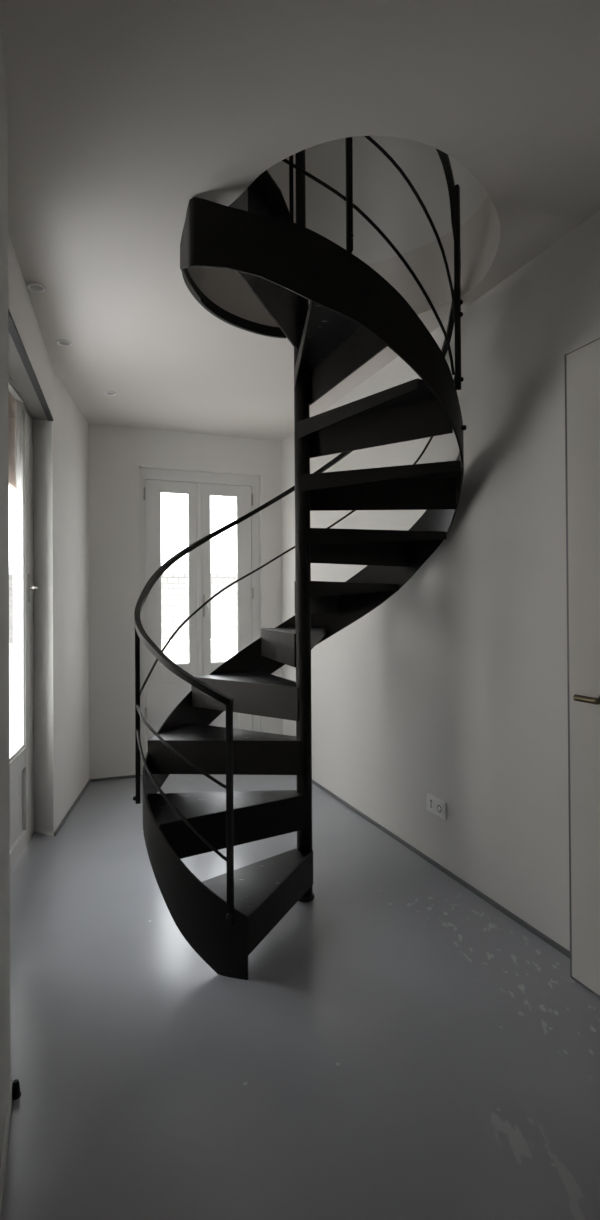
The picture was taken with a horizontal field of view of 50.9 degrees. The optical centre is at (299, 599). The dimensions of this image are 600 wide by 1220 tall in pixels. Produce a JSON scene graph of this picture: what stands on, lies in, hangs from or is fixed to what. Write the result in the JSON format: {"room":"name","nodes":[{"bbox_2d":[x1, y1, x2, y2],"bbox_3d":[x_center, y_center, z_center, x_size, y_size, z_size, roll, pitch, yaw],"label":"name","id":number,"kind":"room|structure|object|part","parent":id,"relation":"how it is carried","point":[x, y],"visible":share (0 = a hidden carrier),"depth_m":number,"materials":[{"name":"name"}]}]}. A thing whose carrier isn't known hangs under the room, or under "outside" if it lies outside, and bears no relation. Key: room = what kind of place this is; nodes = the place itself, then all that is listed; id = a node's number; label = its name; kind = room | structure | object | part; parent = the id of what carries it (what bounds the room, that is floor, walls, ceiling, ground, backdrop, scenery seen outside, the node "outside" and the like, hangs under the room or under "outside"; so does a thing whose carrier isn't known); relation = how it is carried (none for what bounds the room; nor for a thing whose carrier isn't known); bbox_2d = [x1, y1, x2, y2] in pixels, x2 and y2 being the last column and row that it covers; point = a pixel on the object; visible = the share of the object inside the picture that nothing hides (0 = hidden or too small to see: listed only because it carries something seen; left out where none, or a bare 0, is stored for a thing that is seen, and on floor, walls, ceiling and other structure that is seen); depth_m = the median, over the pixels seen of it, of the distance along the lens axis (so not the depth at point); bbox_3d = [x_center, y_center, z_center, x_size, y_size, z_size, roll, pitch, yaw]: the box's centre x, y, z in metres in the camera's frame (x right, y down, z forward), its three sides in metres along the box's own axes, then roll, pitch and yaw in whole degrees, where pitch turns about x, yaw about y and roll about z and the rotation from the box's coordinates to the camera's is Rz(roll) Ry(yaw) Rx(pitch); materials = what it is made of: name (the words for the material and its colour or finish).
{"room":"stairwell room","nodes":[
{"label":"stairwell room","id":0,"kind":"room"},
{"bbox_2d":[0,33,9,1167],"bbox_3d":[-1.044,-0.009,1.598,0.573,2.554,1.066,0,0,-21],"label":"wall pier","id":1,"kind":"object","parent":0,"point":[4,424],"visible":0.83,"depth_m":1.47,"materials":[{"name":"paint"}]},
{"bbox_2d":[0,1081,11,1216],"bbox_3d":[-0.654,1.239,1.391,0.006,0.050,0.431,0,0,-21],"label":"baseboard","id":2,"kind":"object","parent":1,"relation":"attached to","point":[8,1116],"visible":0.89,"depth_m":1.42,"materials":[{"name":"paint"}]},
{"bbox_2d":[8,232,88,835],"bbox_3d":[-1.333,0.003,3.047,0.319,2.554,3.008,0,0,-12],"label":"wall","id":3,"kind":"structure","parent":0,"point":[60,445],"depth_m":3.51,"materials":[{"name":"paint"}]},
{"bbox_2d":[8,373,37,872],"bbox_3d":[-1.342,0.056,2.764,0.163,2.444,1.530,0,0,-12],"label":"door","id":4,"kind":"structure","parent":3,"relation":"in","point":[21,760],"depth_m":3.25,"materials":[{"name":"white paint"}]},
{"bbox_3d":[-1.388,1.018,3.024,0.016,0.325,0.433,0,0,-12],"label":"solid panel","id":5,"kind":"part","parent":4,"relation":"part of","materials":[{"name":"white paint"}]},
{"bbox_3d":[-1.426,-0.063,3.314,0.006,0.150,0.026,0,0,-12],"label":"handle plate","id":6,"kind":"part","parent":4,"relation":"part of","materials":[{"name":"silver metal"}]},
{"bbox_3d":[-1.355,0.056,2.761,0.058,2.444,1.530,0,0,-12],"label":"frame","id":7,"kind":"part","parent":4,"relation":"part of","materials":[{"name":"white paint"}]},
{"bbox_2d":[8,308,52,420],"bbox_3d":[-1.196,-1.008,2.687,0.106,0.052,1.530,0,0,-15],"label":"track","id":8,"kind":"object","parent":3,"relation":"attached to","point":[20,369],"visible":0.82,"depth_m":2.78,"materials":[{"name":"grey"}]},
{"bbox_2d":[54,779,90,835],"bbox_3d":[-1.416,1.279,3.987,0.012,0.017,1.143,0,0,-9],"label":"baseboard","id":9,"kind":"structure","parent":3,"relation":"attached to","point":[89,781],"depth_m":3.84,"materials":[{"name":"grey"}]},
{"bbox_2d":[88,423,282,778],"bbox_3d":[-0.902,0.013,4.831,1.849,2.554,0.200,0,0,-21],"label":"wall","id":10,"kind":"structure","parent":0,"point":[116,454],"depth_m":4.58,"materials":[{"name":"paint"}]},
{"bbox_2d":[91,774,140,781],"bbox_3d":[-0.814,1.280,4.740,1.437,0.017,0.012,0,0,-21],"label":"baseboard","id":11,"kind":"structure","parent":10,"relation":"attached to","point":[127,776],"depth_m":4.53,"materials":[{"name":"grey"}]},
{"bbox_2d":[139,468,260,774],"bbox_3d":[-0.758,0.152,4.840,0.938,2.275,0.118,0,0,-21],"label":"door","id":12,"kind":"structure","parent":10,"relation":"in","point":[164,690],"depth_m":4.82,"materials":[{"name":"white paint"}]},
{"bbox_3d":[-0.967,0.187,4.780,0.403,2.170,0.050,0,0,-21],"label":"frame","id":13,"kind":"part","parent":12,"relation":"part of","materials":[{"name":"white paint"}]},
{"bbox_3d":[-0.946,0.890,4.784,0.225,0.520,0.018,0,0,-21],"label":"solid panel","id":14,"kind":"part","parent":12,"relation":"part of","materials":[{"name":"white paint"}]},
{"bbox_3d":[-0.741,0.044,4.841,0.016,0.170,0.006,0,0,-21],"label":"handle plate","id":15,"kind":"part","parent":12,"relation":"part of","materials":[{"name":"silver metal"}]},
{"bbox_3d":[-0.592,0.889,4.923,0.230,0.520,0.018,0,0,-21],"label":"solid panel","id":16,"kind":"part","parent":12,"relation":"part of","materials":[{"name":"white paint"}]},
{"bbox_3d":[-0.583,0.186,4.931,0.415,2.170,0.050,0,0,-21],"label":"frame","id":17,"kind":"part","parent":12,"relation":"part of","materials":[{"name":"white paint"}]},
{"bbox_2d":[0,774,599,1219],"bbox_3d":[0.223,1.319,1.397,4.730,0.120,7.712,0,0,0],"label":"floor","id":18,"kind":"structure","parent":0,"point":[397,1045],"depth_m":1.78,"materials":[{"name":"grey concrete"}]},
{"bbox_2d":[12,1079,20,1099],"bbox_3d":[-0.725,1.247,1.609,0.025,0.038,0.025,0,0,0],"label":"door stop","id":19,"kind":"object","parent":18,"relation":"on","point":[16,1093],"visible":0.89,"depth_m":1.60,"materials":[{"name":"black rubber"}]},
{"bbox_2d":[133,136,466,979],"bbox_3d":[-0.006,-0.781,2.699,1.369,4.100,1.407,0,0,0],"label":"spiral staircase","id":20,"kind":"structure","parent":18,"relation":"on","point":[352,314],"depth_m":2.49,"materials":[{"name":"black metal"}]},
{"bbox_3d":[-0.645,0.439,2.506,0.019,0.735,0.019,0,0,-16],"label":"baluster post","id":21,"kind":"part","parent":20,"relation":"part of","materials":[{"name":"black metal"}]},
{"bbox_3d":[-0.461,0.695,2.270,0.584,0.375,0.086,-1,-1,44],"label":"rail","id":22,"kind":"part","parent":20,"relation":"part of","materials":[{"name":"black metal"}]},
{"bbox_3d":[-0.310,0.600,2.865,0.680,0.006,0.414,0,0,0],"label":"tread plate","id":23,"kind":"part","parent":20,"relation":"part of","materials":[{"name":"black metal"}]},
{"bbox_3d":[-0.296,0.823,2.511,0.682,0.006,0.384,0,0,-4],"label":"tread plate","id":24,"kind":"part","parent":20,"relation":"part of","materials":[{"name":"black metal"}]},
{"bbox_3d":[-0.234,0.706,2.099,0.019,0.751,0.019,-1,0,23],"label":"baluster post","id":25,"kind":"part","parent":20,"relation":"part of","materials":[{"name":"black metal"}]},
{"bbox_3d":[-0.143,0.375,3.022,0.678,0.006,0.388,-1,-1,38],"label":"tread plate","id":26,"kind":"part","parent":20,"relation":"part of","materials":[{"name":"black metal"}]},
{"bbox_3d":[-0.223,1.065,2.456,0.350,0.006,0.636,-1,0,22],"label":"tread plate","id":27,"kind":"part","parent":20,"relation":"part of","materials":[{"name":"black metal"}]},
{"bbox_3d":[-0.231,-1.444,2.398,0.410,0.006,0.580,0,0,0],"label":"landing plate","id":28,"kind":"part","parent":20,"relation":"part of","materials":[{"name":"black metal"}]},
{"bbox_3d":[-0.029,-1.548,2.016,0.013,0.715,0.013,0,0,0],"label":"baluster post","id":29,"kind":"part","parent":20,"relation":"part of","materials":[{"name":"black metal"}]},
{"bbox_3d":[-0.034,0.149,3.026,0.338,0.006,0.674,0,0,0],"label":"tread plate","id":30,"kind":"part","parent":20,"relation":"part of","materials":[{"name":"black metal"}]},
{"bbox_3d":[-0.008,-0.849,2.702,1.366,2.404,1.402,0,0,0],"label":"handrail","id":31,"kind":"part","parent":20,"relation":"part of","materials":[{"name":"black metal"}]},
{"bbox_3d":[0.044,-0.982,2.363,0.257,0.006,0.675,0,0,-22],"label":"tread plate","id":32,"kind":"part","parent":20,"relation":"part of","materials":[{"name":"black metal"}]},
{"bbox_3d":[0.158,-1.472,2.031,0.019,0.700,0.019,0,0,-13],"label":"baluster post","id":33,"kind":"part","parent":20,"relation":"part of","materials":[{"name":"black metal"}]},
{"bbox_3d":[0.167,-1.187,2.126,0.904,0.708,0.186,0,0,-17],"label":"rail","id":34,"kind":"part","parent":20,"relation":"part of","materials":[{"name":"black metal"}]},
{"bbox_3d":[0.339,-0.532,2.580,0.675,0.006,0.316,0,0,0],"label":"tread plate","id":35,"kind":"part","parent":20,"relation":"part of","materials":[{"name":"black metal"}]},
{"bbox_3d":[0.227,-0.757,2.443,0.671,0.006,0.229,-1,-1,37],"label":"tread plate","id":36,"kind":"part","parent":20,"relation":"part of","materials":[{"name":"black metal"}]},
{"bbox_3d":[0.582,-1.155,2.330,0.019,0.755,0.019,-1,0,33],"label":"baluster post","id":37,"kind":"part","parent":20,"relation":"part of","materials":[{"name":"black metal"}]},
{"bbox_2d":[0,0,599,440],"bbox_3d":[0.206,-1.445,1.417,4.730,0.300,7.712,0,0,0],"label":"ceiling","id":38,"kind":"structure","parent":0,"point":[122,113],"depth_m":1.77,"materials":[{"name":"paint"}]},
{"bbox_2d":[27,283,45,292],"bbox_3d":[-1.076,-1.275,2.575,0.072,0.008,0.072,0,0,0],"label":"recessed light","id":39,"kind":"object","parent":38,"relation":"in","point":[34,287],"visible":1,"depth_m":2.57,"materials":[{"name":"white plastic"}]},
{"bbox_2d":[57,340,71,346],"bbox_3d":[-1.166,-1.270,3.119,0.072,0.008,0.072,0,0,0],"label":"recessed light","id":40,"kind":"object","parent":38,"relation":"in","point":[65,343],"visible":1,"depth_m":3.12,"materials":[{"name":"grey metal"}]},
{"bbox_2d":[104,391,115,395],"bbox_3d":[-1.163,-1.265,3.865,0.072,0.008,0.072,0,0,0],"label":"recessed light","id":41,"kind":"object","parent":38,"relation":"in","point":[108,393],"visible":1,"depth_m":3.86,"materials":[{"name":"grey"}]},
{"bbox_2d":[182,268,285,338],"bbox_3d":[-0.321,-1.290,2.717,0.188,0.046,0.822,-1,0,25],"label":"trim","id":42,"kind":"structure","parent":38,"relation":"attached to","point":[253,327],"depth_m":2.88,"materials":[{"name":"black metal"}]},
{"bbox_2d":[267,136,487,264],"bbox_3d":[0.138,-2.088,2.414,1.338,1.000,1.454,0,0,0],"label":"wall","id":43,"kind":"structure","parent":0,"point":[380,191],"depth_m":2.95,"materials":[{"name":"paint"}]},
{"bbox_2d":[281,211,599,950],"bbox_3d":[1.172,-0.021,1.871,0.150,2.554,7.227,0,0,-21],"label":"wall","id":44,"kind":"structure","parent":0,"point":[452,689],"depth_m":2.66,"materials":[{"name":"paint"}]},
{"bbox_2d":[427,793,446,819],"bbox_3d":[0.647,0.980,2.994,0.013,0.082,0.158,0,0,-22],"label":"wall socket","id":45,"kind":"object","parent":44,"relation":"attached to","point":[435,805],"visible":1,"depth_m":2.98,"materials":[{"name":"white plastic"}]},
{"bbox_2d":[312,779,569,957],"bbox_3d":[0.418,1.264,3.582,0.012,0.017,3.067,0,0,-21],"label":"baseboard","id":46,"kind":"structure","parent":44,"relation":"attached to","point":[487,899],"depth_m":2.79,"materials":[{"name":"grey"}]},
{"bbox_2d":[564,338,599,995],"bbox_3d":[1.063,0.214,1.726,0.158,2.084,0.841,0,0,-21],"label":"door","id":47,"kind":"structure","parent":44,"relation":"in","point":[582,365],"depth_m":2.04,"materials":[{"name":"white paint"}]},
{"bbox_3d":[0.913,0.310,1.975,0.060,0.021,0.088,0,0,-21],"label":"handle lever","id":48,"kind":"part","parent":47,"relation":"part of","materials":[{"name":"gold metal"}]},
{"label":"outside","id":49,"kind":"structure","parent":0,"visible":0},
{"bbox_3d":[-1.330,1.382,5.456,4.664,0.130,2.853,0,0,0],"label":"floor","id":50,"kind":"structure","parent":49,"visible":0},
{"bbox_2d":[9,638,236,750],"bbox_3d":[-1.543,0.857,5.995,4.500,0.930,0.230,0,0,-21],"label":"parapet","id":51,"kind":"object","parent":50,"relation":"on","point":[222,649],"visible":0.02,"depth_m":6.07,"materials":[{"name":"white stone"}]},
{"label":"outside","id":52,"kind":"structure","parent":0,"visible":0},
{"bbox_2d":[9,565,236,643],"bbox_3d":[-2.989,1.850,14.987,12.400,5.050,4.400,0,0,0],"label":"neighbouring house","id":53,"kind":"structure","parent":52,"point":[175,580],"depth_m":13.00,"materials":[{"name":"white stone"}]},
{"bbox_3d":[-3.004,-0.600,15.005,12.400,0.150,4.400,0,0,0],"label":"cornice","id":54,"kind":"part","parent":53,"relation":"part of","materials":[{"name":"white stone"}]}
]}

